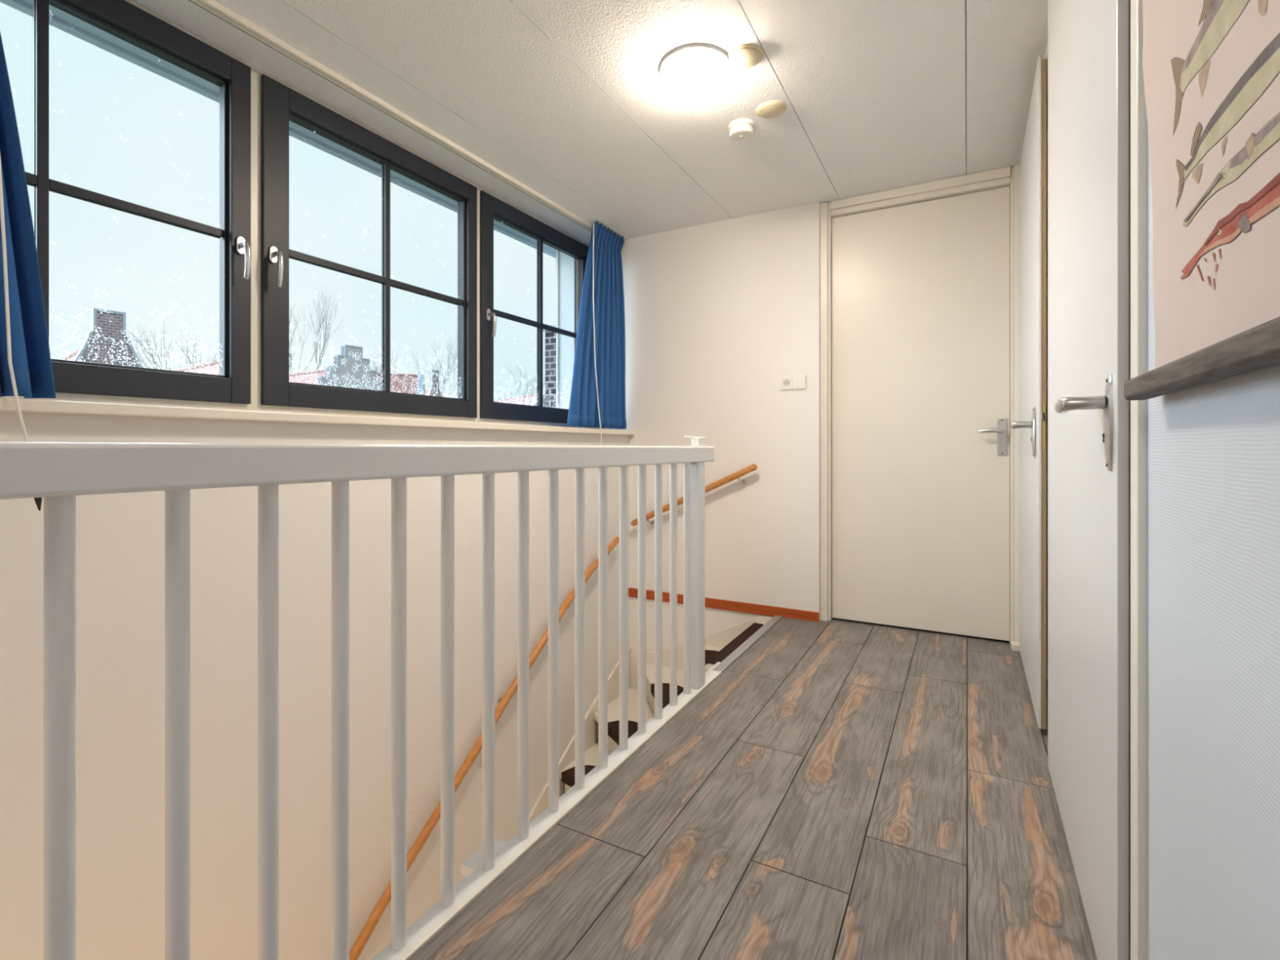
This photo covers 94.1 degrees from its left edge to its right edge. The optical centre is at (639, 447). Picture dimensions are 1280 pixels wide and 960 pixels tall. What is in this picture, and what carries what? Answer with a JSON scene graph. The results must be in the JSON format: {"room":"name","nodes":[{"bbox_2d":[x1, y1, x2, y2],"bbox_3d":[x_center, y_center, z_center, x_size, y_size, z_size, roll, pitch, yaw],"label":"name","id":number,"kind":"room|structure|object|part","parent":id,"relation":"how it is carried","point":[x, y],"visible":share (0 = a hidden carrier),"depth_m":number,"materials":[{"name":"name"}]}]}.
{"room":"stair landing","nodes":[
{"label":"stair landing","id":0,"kind":"room"},
{"bbox_2d":[0,411,629,959],"bbox_3d":[-1.578,1.150,1.728,0.410,5.140,5.510,0,0,29],"label":"wall","id":1,"kind":"structure","parent":0,"point":[120,537],"depth_m":1.93,"materials":[{"name":"paint"}]},
{"bbox_2d":[6,0,251,404],"bbox_3d":[-1.709,-0.782,1.712,0.146,1.240,1.113,0,0,29],"label":"window","id":2,"kind":"structure","parent":1,"relation":"in","point":[120,19],"depth_m":2.00,"materials":[{"name":"paint"}]},
{"bbox_3d":[-1.419,-0.674,2.143,0.052,0.137,0.021,0,0,29],"label":"handle lever","id":3,"kind":"part","parent":2,"relation":"part of","materials":[{"name":"metal"}]},
{"bbox_2d":[0,0,589,428],"bbox_3d":[-1.210,-0.753,2.723,0.098,1.333,3.410,0,0,29],"label":"trim","id":4,"kind":"structure","parent":1,"relation":"attached to","point":[255,73],"depth_m":2.24,"materials":[{"name":"beige paint"}]},
{"bbox_2d":[0,397,635,435],"bbox_3d":[-1.015,-0.102,2.615,0.373,0.030,3.407,0,0,29],"label":"windowsill","id":5,"kind":"structure","parent":1,"relation":"attached to","point":[6,404],"depth_m":1.85,"materials":[{"name":"beige paint"}]},
{"bbox_2d":[261,74,476,417],"bbox_3d":[-1.153,-0.782,2.725,0.146,1.240,1.112,0,0,29],"label":"window","id":6,"kind":"structure","parent":1,"relation":"in","point":[281,104],"depth_m":2.54,"materials":[{"name":"paint"}]},
{"bbox_3d":[-1.363,-0.674,2.245,0.052,0.137,0.021,0,0,29],"label":"handle lever","id":7,"kind":"part","parent":6,"relation":"part of","materials":[{"name":"metal"}]},
{"bbox_3d":[-1.175,-0.784,2.758,0.006,1.066,0.950,0,0,29],"label":"glass pane","id":8,"kind":"part","parent":6,"relation":"part of","materials":[{"name":"clear glass"}]},
{"bbox_2d":[349,536,619,959],"bbox_3d":[-0.664,1.311,2.885,0.079,1.498,2.124,0,0,29],"label":"wall handrail","id":9,"kind":"object","parent":1,"relation":"attached to","point":[355,952],"visible":0.74,"depth_m":2.59,"materials":[{"name":"brown wood"}]},
{"bbox_2d":[480,190,588,423],"bbox_3d":[-0.609,-0.782,3.716,0.146,1.240,1.072,0,0,29],"label":"window","id":10,"kind":"structure","parent":1,"relation":"in","point":[491,208],"depth_m":3.47,"materials":[{"name":"paint"}]},
{"bbox_3d":[-0.807,-0.674,3.258,0.052,0.137,0.021,0,0,29],"label":"handle lever","id":11,"kind":"part","parent":10,"relation":"part of","materials":[{"name":"metal"}]},
{"bbox_3d":[-0.630,-0.784,3.750,0.006,1.066,0.930,0,0,29],"label":"glass pane","id":12,"kind":"part","parent":10,"relation":"part of","materials":[{"name":"clear glass"}]},
{"bbox_2d":[555,249,576,408],"bbox_3d":[-0.487,-0.410,4.308,0.150,2.220,0.195,0,0,29],"label":"wall","id":13,"kind":"structure","parent":0,"point":[566,294],"depth_m":4.24,"materials":[{"name":"white paint"}]},
{"bbox_2d":[0,0,555,257],"bbox_3d":[-1.406,-1.535,2.825,0.335,0.170,4.800,0,0,29],"label":"trim","id":14,"kind":"structure","parent":13,"relation":"attached to","point":[61,20],"depth_m":2.39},
{"bbox_2d":[131,0,1048,245],"bbox_3d":[-0.491,-1.444,1.205,2.860,0.073,5.640,0,0,29],"label":"ceiling","id":15,"kind":"structure","parent":0,"point":[571,100],"depth_m":2.36,"materials":[{"name":"white paint"}]},
{"bbox_2d":[188,0,591,231],"bbox_3d":[-0.982,-1.409,2.598,0.038,0.022,3.370,0,0,29],"label":"track","id":16,"kind":"object","parent":15,"relation":"attached to","point":[214,7],"visible":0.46,"depth_m":2.37,"materials":[{"name":"beige paint"}]},
{"bbox_2d":[0,155,42,511],"bbox_3d":[-1.514,-0.624,1.398,0.167,1.548,0.046,0,0,-10],"label":"rod","id":17,"kind":"object","parent":16,"relation":"hanging from","point":[37,500],"visible":0.69,"depth_m":1.39,"materials":[{"name":"white plastic"}]},
{"bbox_3d":[-1.517,-0.646,1.397,0.163,1.503,0.043,0,0,-8],"label":"rod","id":18,"kind":"part","parent":17,"relation":"part of","materials":[{"name":"white plastic"}]},
{"bbox_2d":[0,31,55,398],"bbox_3d":[-1.607,-0.770,1.295,0.122,1.292,0.479,0,0,29],"label":"window curtain","id":19,"kind":"object","parent":16,"relation":"hanging from","point":[31,361],"visible":0.93,"depth_m":1.44,"materials":[{"name":"blue fabric"}]},
{"bbox_2d":[566,221,626,429],"bbox_3d":[-0.255,-0.772,3.723,0.138,1.289,0.687,0,0,29],"label":"window curtain","id":20,"kind":"object","parent":16,"relation":"hanging from","point":[608,293],"visible":0.98,"depth_m":3.72,"materials":[{"name":"blue fabric"}]},
{"bbox_2d":[592,222,602,445],"bbox_3d":[-0.254,-0.673,3.612,0.062,1.427,0.138,0,0,-4],"label":"rod","id":21,"kind":"object","parent":16,"relation":"hanging from","point":[593,223],"visible":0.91,"depth_m":3.56,"materials":[{"name":"white plastic"}]},
{"bbox_2d":[659,43,731,94],"bbox_3d":[0.206,-1.391,2.225,0.266,0.057,0.266,0,0,29],"label":"ceiling lamp","id":22,"kind":"object","parent":15,"relation":"attached to","point":[696,68],"visible":1,"depth_m":2.17,"materials":[{"name":"white paint"}]},
{"bbox_2d":[728,118,754,141],"bbox_3d":[0.448,-1.394,2.623,0.112,0.052,0.112,0,0,29],"label":"smoke detector","id":23,"kind":"object","parent":15,"relation":"attached to","point":[741,129],"visible":1,"depth_m":2.59,"materials":[{"name":"white plastic"}]},
{"bbox_2d":[589,201,820,653],"bbox_3d":[0.844,1.150,3.615,2.840,5.140,0.250,0,0,29],"label":"wall","id":24,"kind":"structure","parent":0,"point":[717,313],"depth_m":3.68,"materials":[{"name":"paint"}]},
{"bbox_2d":[631,463,757,525],"bbox_3d":[0.329,0.306,3.776,0.863,0.423,0.082,0,0,29],"label":"wall handrail","id":25,"kind":"object","parent":24,"relation":"attached to","point":[736,475],"visible":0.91,"depth_m":3.65,"materials":[{"name":"brown wood"}]},
{"bbox_2d":[628,587,818,622],"bbox_3d":[0.477,0.977,3.735,1.262,0.059,0.013,0,0,29],"label":"baseboard","id":26,"kind":"structure","parent":24,"relation":"attached to","point":[751,608],"depth_m":3.63,"materials":[{"name":"brown wood"}]},
{"bbox_2d":[712,615,782,672],"bbox_3d":[0.583,0.999,3.099,0.046,0.010,0.995,0,0,29],"label":"trim","id":27,"kind":"structure","parent":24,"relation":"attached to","point":[731,659],"depth_m":3.01,"materials":[{"name":"grey metal"}]},
{"bbox_2d":[779,375,806,390],"bbox_3d":[0.899,-0.383,3.501,0.156,0.082,0.016,0,0,29],"label":"wall socket","id":28,"kind":"object","parent":24,"relation":"attached to","point":[793,382],"visible":1,"depth_m":3.50,"materials":[{"name":"white plastic"}]},
{"bbox_2d":[793,376,804,388],"bbox_3d":[0.929,-0.383,3.480,0.068,0.068,0.008,0,0,29],"label":"rocker switch","id":29,"kind":"object","parent":28,"relation":"attached to","point":[798,381],"depth_m":3.48,"materials":[{"name":"white plastic"}]},
{"bbox_2d":[820,164,1019,651],"bbox_3d":[1.480,-0.209,3.231,0.979,2.419,0.185,0,0,29],"label":"door","id":30,"kind":"structure","parent":24,"relation":"in","point":[919,283],"depth_m":3.23,"materials":[{"name":"beige paint"}]},
{"bbox_3d":[1.797,-0.090,3.046,0.120,0.026,0.067,0,0,29],"label":"lever","id":31,"kind":"part","parent":30,"relation":"part of","materials":[{"name":"metal"}]},
{"bbox_3d":[1.857,-0.058,3.056,0.042,0.189,0.009,0,0,29],"label":"plate","id":32,"kind":"part","parent":30,"relation":"part of","materials":[{"name":"metal"}]},
{"bbox_2d":[409,617,1097,959],"bbox_3d":[-0.353,1.050,1.129,2.315,0.100,5.640,0,0,29],"label":"floor","id":33,"kind":"structure","parent":0,"point":[842,789],"depth_m":1.55,"materials":[{"name":"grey wood"}]},
{"bbox_2d":[0,435,720,959],"bbox_3d":[-0.742,0.492,0.764,0.105,1.084,4.605,0,0,29],"label":"balustrade","id":34,"kind":"object","parent":33,"relation":"on","point":[57,473],"visible":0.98,"depth_m":1.09,"materials":[{"name":"white paint"}]},
{"bbox_3d":[-0.768,0.026,0.678,0.070,0.066,4.430,0,0,29],"label":"rail","id":35,"kind":"part","parent":34,"relation":"part of","materials":[{"name":"white paint"}]},
{"bbox_3d":[-0.383,1.016,1.475,0.048,0.029,0.114,0,0,29],"label":"bracket plate","id":36,"kind":"part","parent":34,"relation":"part of","materials":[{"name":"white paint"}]},
{"bbox_3d":[-0.722,1.016,0.753,0.052,0.037,4.605,0,0,29],"label":"rail","id":37,"kind":"part","parent":34,"relation":"part of","materials":[{"name":"white paint"}]},
{"bbox_3d":[0.232,0.528,2.501,0.064,0.939,0.072,0,0,29],"label":"newel post","id":38,"kind":"part","parent":34,"relation":"part of","materials":[{"name":"white paint"}]},
{"bbox_2d":[399,671,721,959],"bbox_3d":[-0.724,1.012,0.682,0.010,0.037,4.500,0,0,29],"label":"trim","id":39,"kind":"structure","parent":33,"relation":"attached to","point":[423,942],"depth_m":1.50,"materials":[{"name":"beige paint"}]},
{"bbox_2d":[1046,129,1279,959],"bbox_3d":[0.641,-0.160,0.475,0.172,2.520,5.450,0,0,29],"label":"wall","id":40,"kind":"structure","parent":0,"point":[1214,447],"depth_m":0.68,"materials":[{"name":"white paint"}]},
{"bbox_2d":[1009,41,1048,728],"bbox_3d":[1.602,-0.209,2.457,0.166,2.419,1.050,0,0,29],"label":"door","id":41,"kind":"structure","parent":40,"relation":"in","point":[1032,424],"depth_m":2.20,"materials":[{"name":"white paint"}]},
{"bbox_3d":[1.423,-0.085,2.233,0.067,0.026,0.130,0,0,29],"label":"lever","id":42,"kind":"part","parent":41,"relation":"part of","materials":[{"name":"metal"}]},
{"bbox_3d":[1.431,-0.058,2.169,0.011,0.185,0.032,0,0,29],"label":"plate","id":43,"kind":"part","parent":41,"relation":"part of","materials":[{"name":"metal"}]},
{"bbox_3d":[1.406,-0.072,2.074,0.008,0.175,0.003,0,0,29],"label":"lock plate","id":44,"kind":"part","parent":41,"relation":"part of","materials":[{"name":"gold metal"}]},
{"bbox_3d":[1.648,-0.209,2.432,0.062,2.419,1.050,0,0,29],"label":"frame","id":45,"kind":"part","parent":41,"relation":"part of","materials":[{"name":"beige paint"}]},
{"bbox_2d":[1048,0,1147,959],"bbox_3d":[1.030,-0.209,1.410,0.161,2.419,1.062,0,0,29],"label":"door","id":46,"kind":"structure","parent":40,"relation":"in","point":[1098,122],"depth_m":1.11,"materials":[{"name":"white paint"}]},
{"bbox_3d":[0.813,-0.080,1.112,0.067,0.026,0.133,0,0,29],"label":"lever","id":47,"kind":"part","parent":46,"relation":"part of","materials":[{"name":"metal"}]},
{"bbox_3d":[0.820,-0.044,1.047,0.011,0.168,0.044,0,0,29],"label":"plate","id":48,"kind":"part","parent":46,"relation":"part of","materials":[{"name":"metal"}]},
{"bbox_3d":[1.070,-0.209,1.388,0.070,2.419,1.062,0,0,29],"label":"frame","id":49,"kind":"part","parent":46,"relation":"part of","materials":[{"name":"beige paint"}]},
{"bbox_2d":[1124,0,1279,400],"bbox_3d":[0.542,-0.665,0.531,0.030,1.190,0.894,0,0,29],"label":"wall poster","id":50,"kind":"object","parent":40,"relation":"attached to","point":[1211,68],"visible":1,"depth_m":0.64,"materials":[{"name":"paper"}]},
{"bbox_3d":[-0.654,3.730,1.791,1.150,0.060,4.510,0,0,29],"label":"floor","id":51,"kind":"structure","parent":0,"visible":0},
{"bbox_2d":[528,615,772,823],"bbox_3d":[-0.368,2.355,2.460,1.006,2.690,3.060,0,0,29],"label":"staircase","id":52,"kind":"structure","parent":51,"relation":"on","point":[717,641],"depth_m":3.67,"materials":[{"name":"beige paint"}]},
{"bbox_2d":[561,764,595,786],"bbox_3d":[-0.121,1.824,3.150,0.675,0.052,0.210,0,0,44],"label":"mat","id":53,"kind":"object","parent":52,"relation":"on","point":[567,775],"visible":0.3,"depth_m":3.29,"materials":[{"name":"brown carpet"}]},
{"bbox_2d":[607,720,637,746],"bbox_3d":[0.046,1.634,3.241,0.210,0.052,0.675,0,0,-29],"label":"mat","id":54,"kind":"object","parent":52,"relation":"on","point":[613,727],"visible":0.08,"depth_m":3.42,"materials":[{"name":"brown carpet"}]},
{"bbox_2d":[650,683,683,709],"bbox_3d":[0.234,1.444,3.278,0.212,0.052,0.675,0,0,-11],"label":"mat","id":55,"kind":"object","parent":52,"relation":"on","point":[665,686],"visible":0.27,"depth_m":3.48,"materials":[{"name":"brown carpet"}]},
{"bbox_2d":[705,649,718,665],"bbox_3d":[0.430,1.254,3.272,0.212,0.052,0.710,0,0,7],"label":"mat","id":56,"kind":"object","parent":52,"relation":"on","point":[708,653],"visible":0.03,"depth_m":3.55,"materials":[{"name":"brown carpet"}]},
{"bbox_2d":[706,622,764,664],"bbox_3d":[0.545,1.064,3.195,0.106,0.052,0.745,0,0,29],"label":"mat","id":57,"kind":"object","parent":52,"relation":"on","point":[722,654],"visible":0.66,"depth_m":3.15,"materials":[{"name":"brown carpet"}]},
{"label":"outside","id":58,"kind":"structure","parent":0,"visible":0},
{"bbox_3d":[-29.673,4.250,73.329,117.400,0.100,220.000,0,0,29],"label":"ground","id":59,"kind":"structure","parent":58,"visible":0},
{"bbox_2d":[60,307,142,367],"bbox_3d":[-18.625,0.088,19.934,8.040,8.223,4.700,0,0,39],"label":"brick house","id":60,"kind":"structure","parent":59,"relation":"on","point":[112,329],"depth_m":17.42,"materials":[{"name":"grey brick"}]},
{"bbox_2d":[127,322,219,370],"bbox_3d":[-30.789,-2.547,40.384,7.120,13.505,3.374,0,0,-42],"label":"bare tree","id":61,"kind":"object","parent":59,"relation":"on","point":[146,340],"visible":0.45,"depth_m":39.55,"materials":[{"name":"grey plant"}]},
{"bbox_2d":[176,360,219,374],"bbox_3d":[-21.037,0.064,28.013,12.040,8.273,4.900,0,0,37],"label":"brick house","id":62,"kind":"structure","parent":59,"relation":"on","point":[211,366],"depth_m":26.35,"materials":[{"name":"red brick"}]},
{"bbox_2d":[288,286,342,373],"bbox_3d":[-27.620,-4.192,46.879,10.355,16.816,5.416,0,0,29],"label":"bare tree","id":63,"kind":"object","parent":59,"relation":"on","point":[325,316],"visible":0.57,"depth_m":46.30,"materials":[{"name":"grey plant"}]},
{"bbox_2d":[288,344,381,391],"bbox_3d":[-20.163,-0.747,35.935,10.040,9.893,5.100,0,0,33],"label":"brick house","id":64,"kind":"structure","parent":59,"relation":"on","point":[341,370],"depth_m":33.29,"materials":[{"name":"grey brick"}]},
{"bbox_2d":[370,354,408,373],"bbox_3d":[-26.832,-3.298,62.229,8.748,15.004,5.397,0,0,29],"label":"bare tree","id":65,"kind":"object","parent":59,"relation":"on","point":[375,367],"visible":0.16,"depth_m":62.08,"materials":[{"name":"grey plant"}]},
{"bbox_2d":[377,373,424,395],"bbox_3d":[-16.219,-0.376,39.475,3.640,9.151,3.700,0,0,-18],"label":"brick house","id":66,"kind":"structure","parent":59,"relation":"on","point":[397,384],"depth_m":39.11,"materials":[{"name":"red brick"}]},
{"bbox_2d":[409,326,457,398],"bbox_3d":[-22.965,-4.795,67.240,7.344,18.010,5.674,0,0,-40],"label":"bare tree","id":67,"kind":"object","parent":59,"relation":"on","point":[448,362],"visible":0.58,"depth_m":67.25,"materials":[{"name":"grey plant"}]},
{"bbox_2d":[424,369,442,396],"bbox_3d":[-20.017,-1.236,53.608,7.040,10.873,5.900,0,0,45],"label":"brick house","id":68,"kind":"structure","parent":59,"relation":"on","point":[436,381],"depth_m":51.15,"materials":[{"name":"grey brick"}]},
{"bbox_2d":[494,392,545,406],"bbox_3d":[-19.912,-1.526,87.918,10.300,11.452,26.040,0,0,-36],"label":"brick house","id":69,"kind":"structure","parent":59,"relation":"on","point":[516,399],"depth_m":81.07,"materials":[{"name":"red brick"}]},
{"bbox_2d":[499,365,545,405],"bbox_3d":[-12.639,-2.695,66.828,7.344,13.810,5.275,0,0,-29],"label":"bare tree","id":70,"kind":"object","parent":59,"relation":"on","point":[527,386],"visible":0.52,"depth_m":66.47,"materials":[{"name":"grey plant"}]},
{"bbox_2d":[542,324,555,408],"bbox_3d":[-0.673,1.565,5.361,0.220,5.270,0.390,0,0,29],"label":"brick chimney","id":71,"kind":"object","parent":59,"relation":"on","point":[550,340],"visible":0.04,"depth_m":5.22,"materials":[{"name":"brick"}]}
]}

